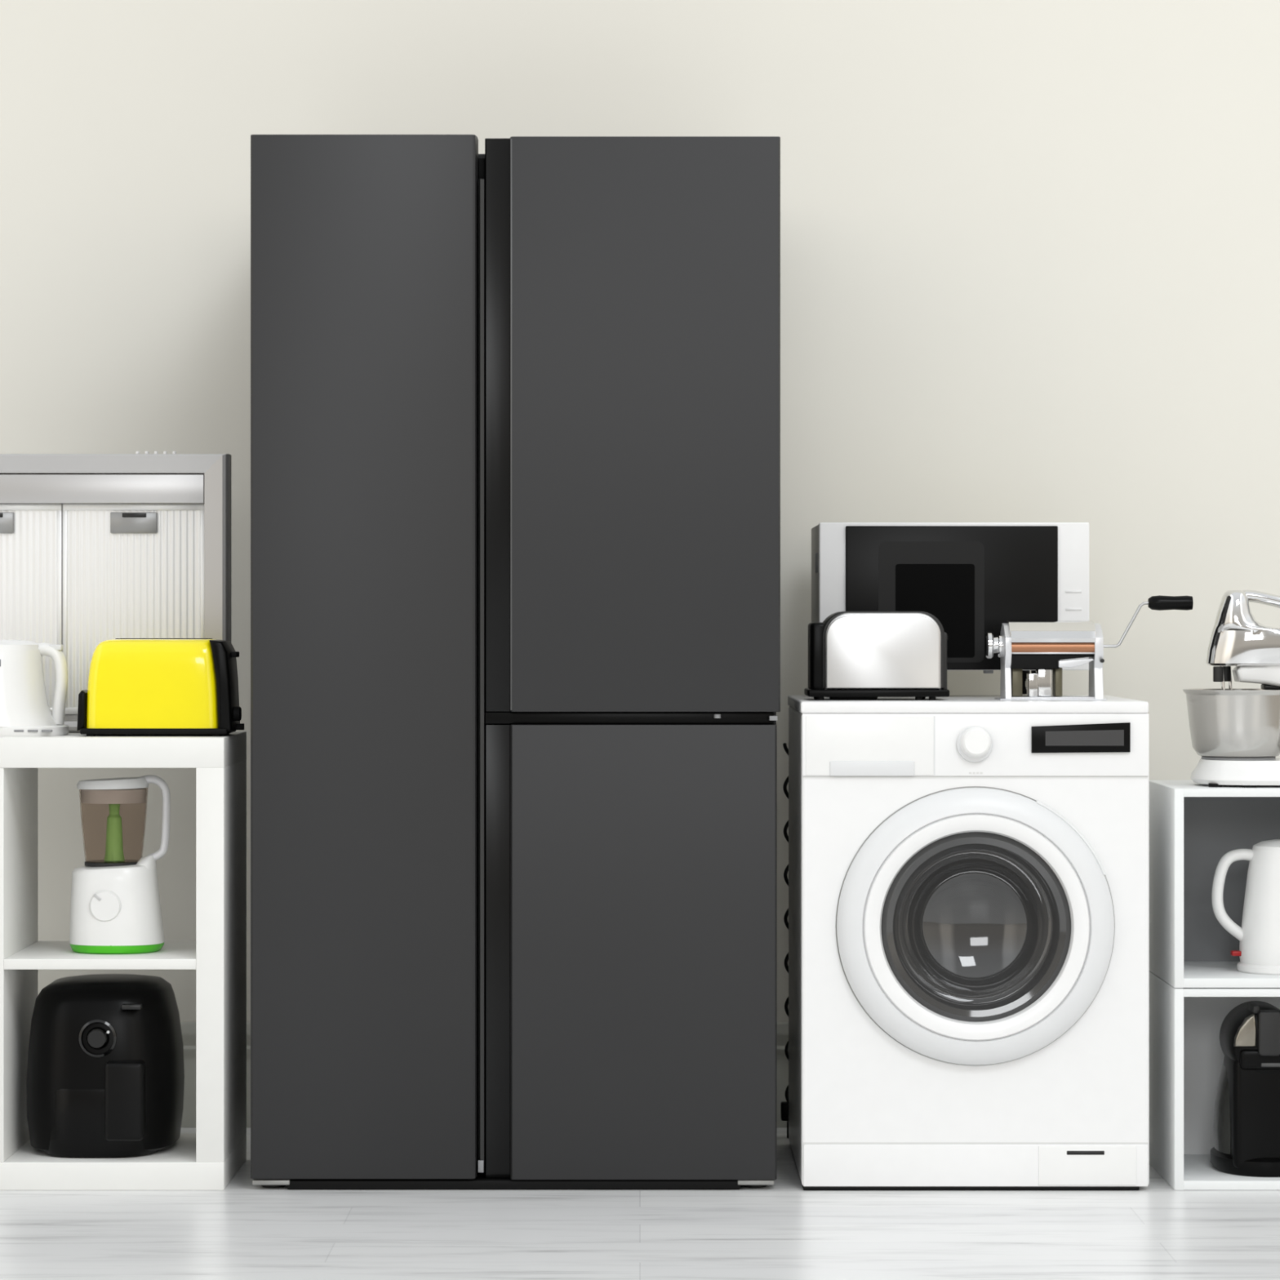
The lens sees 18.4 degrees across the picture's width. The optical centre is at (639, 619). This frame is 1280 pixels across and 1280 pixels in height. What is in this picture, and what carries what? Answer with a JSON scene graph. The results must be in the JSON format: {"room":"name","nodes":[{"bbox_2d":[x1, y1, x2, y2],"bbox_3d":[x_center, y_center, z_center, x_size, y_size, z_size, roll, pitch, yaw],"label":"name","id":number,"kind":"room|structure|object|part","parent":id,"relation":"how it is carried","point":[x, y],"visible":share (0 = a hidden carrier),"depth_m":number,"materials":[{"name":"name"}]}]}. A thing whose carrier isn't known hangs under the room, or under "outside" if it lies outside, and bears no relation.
{"room":"appliance showroom","nodes":[
{"label":"appliance showroom","id":0,"kind":"room"},
{"bbox_2d":[0,0,1279,1022],"bbox_3d":[0.000,-0.444,7.710,9.000,2.950,0.100,0,0,0],"label":"wall","id":1,"kind":"structure","parent":0,"point":[1029,250],"depth_m":7.66,"materials":[{"name":"beige paint"}]},
{"bbox_2d":[180,1022,788,1127],"bbox_3d":[0.000,0.880,7.651,9.000,0.202,0.017,0,0,0],"label":"baseboard","id":2,"kind":"structure","parent":1,"relation":"attached to","point":[188,1029],"depth_m":7.64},
{"bbox_2d":[0,1127,1279,1279],"bbox_3d":[0.000,1.006,3.480,9.000,0.050,8.360,0,0,0],"label":"floor","id":3,"kind":"structure","parent":0,"point":[783,1230],"depth_m":6.35,"materials":[{"name":"grey wood"}]},
{"bbox_2d":[0,731,246,1190],"bbox_3d":[-1.100,0.592,6.995,0.770,0.779,0.390,0,0,0],"label":"cube shelf","id":4,"kind":"object","parent":3,"relation":"on","point":[208,1158],"visible":0.97,"depth_m":6.80,"materials":[{"name":"white laminate"}]},
{"bbox_2d":[0,640,68,736],"bbox_3d":[-1.128,0.118,6.950,0.246,0.167,0.174,0,0,0],"label":"electric kettle","id":5,"kind":"object","parent":4,"relation":"on","point":[24,709],"visible":1,"depth_m":6.89,"materials":[{"name":"white plastic"}]},
{"bbox_3d":[-1.136,0.043,6.950,0.166,0.017,0.149,0,0,0],"label":"lid","id":6,"kind":"part","parent":5,"relation":"part of","materials":[{"name":"white plastic"}]},
{"bbox_3d":[-1.039,0.112,6.950,0.068,0.144,0.031,0,0,0],"label":"handle","id":7,"kind":"part","parent":5,"relation":"part of","materials":[{"name":"white plastic"}]},
{"bbox_2d":[26,973,184,1157],"bbox_3d":[-0.945,0.783,6.987,0.268,0.299,0.349,0,0,0],"label":"air fryer","id":8,"kind":"object","parent":4,"relation":"on","point":[105,1070],"visible":1,"depth_m":6.86,"materials":[{"name":"black plastic"}]},
{"bbox_3d":[-0.944,0.871,7.000,0.221,0.119,0.322,0,0,0],"label":"drawer","id":9,"kind":"part","parent":8,"relation":"part of","materials":[{"name":"black plastic"}]},
{"bbox_3d":[-0.890,0.830,6.837,0.066,0.136,0.050,0,0,0],"label":"handle","id":10,"kind":"part","parent":8,"relation":"part of","materials":[{"name":"black plastic"}]},
{"bbox_3d":[-0.880,0.670,6.851,0.033,0.008,0.022,0,0,0],"label":"trim plate","id":11,"kind":"part","parent":8,"relation":"part of","materials":[{"name":"grey plastic"}]},
{"bbox_2d":[0,451,231,732],"bbox_3d":[-1.036,-0.051,7.100,0.600,0.505,0.060,0,0,0],"label":"range hood","id":12,"kind":"object","parent":4,"relation":"on","point":[95,548],"visible":0.73,"depth_m":7.10,"materials":[{"name":"metal"}]},
{"bbox_3d":[-1.036,-0.234,7.098,0.512,0.052,0.044,0,0,0],"label":"trim","id":13,"kind":"part","parent":12,"relation":"part of","materials":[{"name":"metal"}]},
{"bbox_2d":[69,774,170,954],"bbox_3d":[-0.916,0.428,6.969,0.176,0.310,0.160,0,0,0],"label":"blender","id":14,"kind":"object","parent":4,"relation":"on","point":[115,905],"visible":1,"depth_m":6.92,"materials":[{"name":"white plastic"}]},
{"bbox_3d":[-0.929,0.287,6.970,0.127,0.020,0.121,0,0,0],"label":"lid","id":15,"kind":"part","parent":14,"relation":"part of","materials":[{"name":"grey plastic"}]},
{"bbox_3d":[-0.857,0.351,6.970,0.060,0.155,0.025,0,0,0],"label":"handle","id":16,"kind":"part","parent":14,"relation":"part of","materials":[{"name":"white plastic"}]},
{"bbox_3d":[-1.100,0.228,6.995,0.770,0.052,0.390,0,0,0],"label":"panel","id":17,"kind":"part","parent":4,"relation":"part of","materials":[{"name":"white laminate"}]},
{"bbox_3d":[-1.100,0.957,6.995,0.770,0.048,0.390,0,0,0],"label":"panel","id":18,"kind":"part","parent":4,"relation":"part of","materials":[{"name":"white laminate"}]},
{"bbox_2d":[76,638,244,736],"bbox_3d":[-0.837,0.117,6.936,0.283,0.170,0.158,0,0,0],"label":"toaster","id":19,"kind":"object","parent":4,"relation":"on","point":[135,686],"visible":1,"depth_m":6.86,"materials":[{"name":"yellow metal"}]},
{"bbox_3d":[-0.970,0.158,6.935,0.016,0.071,0.140,0,0,0],"label":"panel","id":20,"kind":"part","parent":19,"relation":"part of","materials":[{"name":"black plastic"}]},
{"bbox_3d":[-0.728,0.114,6.935,0.040,0.158,0.152,0,0,0],"label":"panel","id":21,"kind":"part","parent":19,"relation":"part of","materials":[{"name":"black plastic"}]},
{"bbox_3d":[-0.710,0.060,6.935,0.012,0.010,0.040,0,0,0],"label":"lever","id":22,"kind":"part","parent":19,"relation":"part of","materials":[{"name":"black plastic"}]},
{"bbox_3d":[-0.704,0.164,6.905,0.014,0.025,0.025,0,0,0],"label":"browning knob","id":23,"kind":"part","parent":19,"relation":"part of","materials":[{"name":"black plastic"}]},
{"bbox_3d":[-0.739,0.594,6.995,0.048,0.680,0.389,0,0,0],"label":"panel","id":24,"kind":"part","parent":4,"relation":"part of","materials":[{"name":"white laminate"}]},
{"bbox_2d":[250,134,780,1189],"bbox_3d":[-0.214,0.073,7.170,0.911,1.816,0.740,0,0,0],"label":"refrigerator","id":25,"kind":"object","parent":3,"relation":"on","point":[515,405],"visible":1,"depth_m":6.80,"materials":[{"name":"metal"}]},
{"bbox_3d":[-0.475,0.063,6.835,0.389,1.796,0.070,0,0,0],"label":"door","id":26,"kind":"part","parent":25,"relation":"part of","materials":[{"name":"metal"}]},
{"bbox_3d":[-0.274,-0.780,6.867,0.011,0.040,0.025,0,0,0],"label":"rail","id":27,"kind":"part","parent":25,"relation":"part of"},
{"bbox_3d":[-0.018,0.169,6.845,0.498,0.019,0.050,0,0,0],"label":"gap trim","id":28,"kind":"part","parent":25,"relation":"part of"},
{"bbox_3d":[0.006,0.572,6.835,0.458,0.783,0.070,0,0,0],"label":"door","id":29,"kind":"part","parent":25,"relation":"part of","materials":[{"name":"metal"}]},
{"bbox_3d":[0.009,-0.337,6.835,0.464,0.990,0.070,0,0,0],"label":"door","id":30,"kind":"part","parent":25,"relation":"part of","materials":[{"name":"metal"}]},
{"bbox_2d":[787,694,1149,1190],"bbox_3d":[0.576,0.561,7.081,0.600,0.841,0.638,0,0,0],"label":"washing machine","id":31,"kind":"object","parent":3,"relation":"on","point":[969,874],"visible":1,"depth_m":6.80,"materials":[{"name":"white metal"}]},
{"bbox_3d":[0.395,0.216,6.797,0.220,0.102,0.002,0,0,0],"label":"detergent drawer","id":32,"kind":"part","parent":31,"relation":"part of","materials":[{"name":"white plastic"}]},
{"bbox_2d":[804,611,949,700],"bbox_3d":[0.418,0.062,6.978,0.250,0.156,0.160,0,0,0],"label":"toaster","id":33,"kind":"object","parent":31,"relation":"on","point":[852,655],"visible":1,"depth_m":6.90,"materials":[{"name":"metal"}]},
{"bbox_3d":[0.313,0.066,6.980,0.028,0.123,0.132,0,0,0],"label":"panel","id":34,"kind":"part","parent":33,"relation":"part of","materials":[{"name":"black plastic"}]},
{"bbox_3d":[0.424,0.056,6.905,0.198,0.128,0.010,0,0,0],"label":"plate","id":35,"kind":"part","parent":33,"relation":"part of","materials":[{"name":"metal"}]},
{"bbox_3d":[0.531,0.074,6.980,0.013,0.106,0.132,0,0,0],"label":"panel","id":36,"kind":"part","parent":33,"relation":"part of","materials":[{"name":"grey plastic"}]},
{"bbox_2d":[811,522,1088,694],"bbox_3d":[0.570,-0.018,7.346,0.490,0.317,0.367,0,0,0],"label":"microwave oven","id":37,"kind":"object","parent":31,"relation":"on","point":[975,578],"visible":0.62,"depth_m":7.16,"materials":[{"name":"white metal"}]},
{"bbox_3d":[0.565,-0.040,7.169,0.384,0.261,0.010,0,0,0],"label":"door glass","id":38,"kind":"part","parent":37,"relation":"part of","materials":[{"name":"black glass"}]},
{"bbox_3d":[0.576,0.151,7.098,0.598,0.021,0.603,0,0,0],"label":"panel","id":39,"kind":"part","parent":31,"relation":"part of","materials":[{"name":"white plastic"}]},
{"bbox_3d":[0.577,0.937,6.799,0.593,0.073,0.006,0,0,0],"label":"kick panel","id":40,"kind":"part","parent":31,"relation":"part of","materials":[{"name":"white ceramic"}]},
{"bbox_3d":[0.577,0.215,6.799,0.596,0.107,0.004,0,0,0],"label":"control panel","id":41,"kind":"part","parent":31,"relation":"part of","materials":[{"name":"white plastic"}]},
{"bbox_3d":[0.576,0.210,6.782,0.055,0.055,0.027,0,0,0],"label":"program knob","id":42,"kind":"part","parent":31,"relation":"part of","materials":[{"name":"white plastic"}]},
{"bbox_3d":[0.576,0.526,6.830,0.330,0.330,0.108,0,0,0],"label":"door glass","id":43,"kind":"part","parent":31,"relation":"part of","materials":[{"name":"glass"}]},
{"bbox_3d":[0.740,0.374,6.792,0.121,0.129,0.018,0,0,0],"label":"door handle","id":44,"kind":"part","parent":31,"relation":"part of","materials":[{"name":"white plastic"}]},
{"bbox_2d":[984,595,1193,700],"bbox_3d":[0.791,0.049,6.955,0.365,0.184,0.111,0,0,0],"label":"machine","id":45,"kind":"object","parent":31,"relation":"on","point":[1039,645],"visible":1,"depth_m":6.91,"materials":[{"name":"metal"}]},
{"bbox_3d":[0.627,0.045,6.960,0.036,0.046,0.046,0,0,0],"label":"dial knob","id":46,"kind":"part","parent":45,"relation":"part of","materials":[{"name":"silver metal"}]},
{"bbox_3d":[0.643,0.072,6.955,0.011,0.133,0.100,0,0,0],"label":"plate","id":47,"kind":"part","parent":45,"relation":"part of","materials":[{"name":"metal"}]},
{"bbox_2d":[1057,658,1093,667],"bbox_3d":[0.762,0.075,6.928,0.061,0.015,0.044,0,0,0],"label":"tray","id":48,"kind":"object","parent":45,"relation":"on","point":[1067,663],"depth_m":6.91,"materials":[{"name":"metal"}]},
{"bbox_3d":[0.802,0.072,6.955,0.015,0.133,0.100,0,0,0],"label":"plate","id":49,"kind":"part","parent":45,"relation":"part of","materials":[{"name":"metal"}]},
{"bbox_2d":[1149,970,1279,1190],"bbox_3d":[1.091,0.807,6.990,0.345,0.347,0.380,0,0,0],"label":"cube","id":50,"kind":"object","parent":3,"relation":"on","point":[1186,1055],"visible":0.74,"depth_m":7.03,"materials":[{"name":"laminate"}]},
{"bbox_3d":[0.927,0.807,6.990,0.016,0.347,0.380,0,0,0],"label":"panel","id":51,"kind":"part","parent":50,"relation":"part of","materials":[{"name":"laminate"}]},
{"bbox_2d":[1149,779,1279,987],"bbox_3d":[1.091,0.462,6.990,0.345,0.343,0.380,0,0,0],"label":"cube","id":52,"kind":"object","parent":50,"relation":"on","point":[1193,825],"visible":0.88,"depth_m":7.14,"materials":[{"name":"laminate"}]},
{"bbox_3d":[0.927,0.462,6.990,0.016,0.343,0.380,0,0,0],"label":"panel","id":53,"kind":"part","parent":52,"relation":"part of","materials":[{"name":"laminate"}]},
{"bbox_3d":[1.091,0.297,6.990,0.314,0.014,0.379,0,0,0],"label":"panel","id":54,"kind":"part","parent":52,"relation":"part of","materials":[{"name":"laminate"}]},
{"bbox_2d":[1182,590,1279,787],"bbox_3d":[1.089,0.119,6.950,0.268,0.343,0.220,0,0,0],"label":"stand mixer","id":55,"kind":"object","parent":52,"relation":"on","point":[1235,732],"visible":1,"depth_m":6.90,"materials":[{"name":"white plastic"}]},
{"bbox_2d":[1213,666,1223,681],"bbox_3d":[1.014,0.095,6.932,0.018,0.027,0.018,0,0,0],"label":"socket","id":56,"kind":"object","parent":55,"relation":"attached to","point":[1218,671],"depth_m":6.92,"materials":[{"name":"grey plastic"}]},
{"bbox_2d":[1223,666,1231,681],"bbox_3d":[1.032,0.095,6.968,0.018,0.027,0.018,0,0,0],"label":"socket","id":57,"kind":"object","parent":55,"relation":"attached to","point":[1227,669],"depth_m":6.96,"materials":[{"name":"grey plastic"}]},
{"bbox_2d":[1182,688,1279,758],"bbox_3d":[1.052,0.182,6.950,0.194,0.122,0.194,0,0,0],"label":"bowl","id":58,"kind":"object","parent":55,"relation":"on","point":[1224,722],"depth_m":6.88,"materials":[{"name":"metal"}]},
{"bbox_3d":[1.130,0.143,6.950,0.172,0.201,0.070,0,0,0],"label":"arm","id":59,"kind":"part","parent":55,"relation":"part of","materials":[{"name":"white plastic"}]},
{"bbox_3d":[1.124,-0.010,6.950,0.155,0.085,0.035,0,0,0],"label":"handle","id":60,"kind":"part","parent":55,"relation":"part of","materials":[{"name":"silver metal"}]},
{"bbox_3d":[1.091,0.624,6.990,0.314,0.016,0.379,0,0,0],"label":"panel","id":61,"kind":"part","parent":52,"relation":"part of","materials":[{"name":"laminate"}]},
{"bbox_3d":[1.091,0.460,7.146,0.314,0.314,0.012,0,0,0],"label":"panel","id":62,"kind":"part","parent":52,"relation":"part of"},
{"bbox_2d":[1211,839,1279,975],"bbox_3d":[1.123,0.500,6.947,0.192,0.232,0.168,0,0,36],"label":"electric kettle","id":63,"kind":"object","parent":52,"relation":"in","point":[1258,935],"visible":1,"depth_m":6.90,"materials":[{"name":"white plastic"}]},
{"bbox_3d":[1.044,0.483,6.940,0.082,0.164,0.027,0,0,0],"label":"handle","id":64,"kind":"part","parent":63,"relation":"part of","materials":[{"name":"white plastic"}]},
{"bbox_2d":[1230,950,1241,955],"bbox_3d":[1.046,0.585,6.940,0.018,0.008,0.024,0,0,0],"label":"switch","id":65,"kind":"object","parent":63,"relation":"attached to","point":[1233,953],"depth_m":6.93,"materials":[{"name":"red plastic"}]},
{"bbox_3d":[1.133,0.394,6.940,0.118,0.020,0.118,0,0,0],"label":"lid","id":66,"kind":"part","parent":63,"relation":"part of","materials":[{"name":"white plastic"}]},
{"bbox_3d":[1.091,0.641,6.990,0.314,0.014,0.379,0,0,0],"label":"panel","id":67,"kind":"part","parent":50,"relation":"part of","materials":[{"name":"laminate"}]},
{"bbox_3d":[1.091,0.973,6.990,0.314,0.016,0.379,0,0,0],"label":"panel","id":68,"kind":"part","parent":50,"relation":"part of","materials":[{"name":"laminate"}]},
{"bbox_3d":[1.091,0.806,7.146,0.314,0.318,0.012,0,0,0],"label":"panel","id":69,"kind":"part","parent":50,"relation":"part of","materials":[{"name":"white wood"}]},
{"bbox_2d":[1210,1000,1279,1177],"bbox_3d":[1.098,0.816,6.959,0.183,0.297,0.242,0,0,0],"label":"coffee machine","id":70,"kind":"object","parent":50,"relation":"on","point":[1246,1122],"visible":1,"depth_m":6.86,"materials":[{"name":"plastic"}]},
{"bbox_3d":[1.098,0.848,6.970,0.170,0.175,0.200,0,0,0],"label":"water tank","id":71,"kind":"part","parent":70,"relation":"part of","materials":[{"name":"clear plastic"}]},
{"bbox_3d":[1.085,0.711,6.874,0.047,0.087,0.072,0,0,0],"label":"lock lever","id":72,"kind":"part","parent":70,"relation":"part of","materials":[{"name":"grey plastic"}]},
{"bbox_2d":[780,742,788,1137],"bbox_3d":[0.284,0.607,7.490,0.034,0.748,0.030,0,0,0],"label":"coil","id":73,"kind":"object","parent":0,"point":[784,1104],"visible":0.37,"depth_m":7.49,"materials":[{"name":"black metal"}]},
{"bbox_3d":[0.286,0.580,7.490,0.030,0.693,0.027,0,0,0],"label":"cord","id":74,"kind":"part","parent":73,"relation":"part of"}
]}

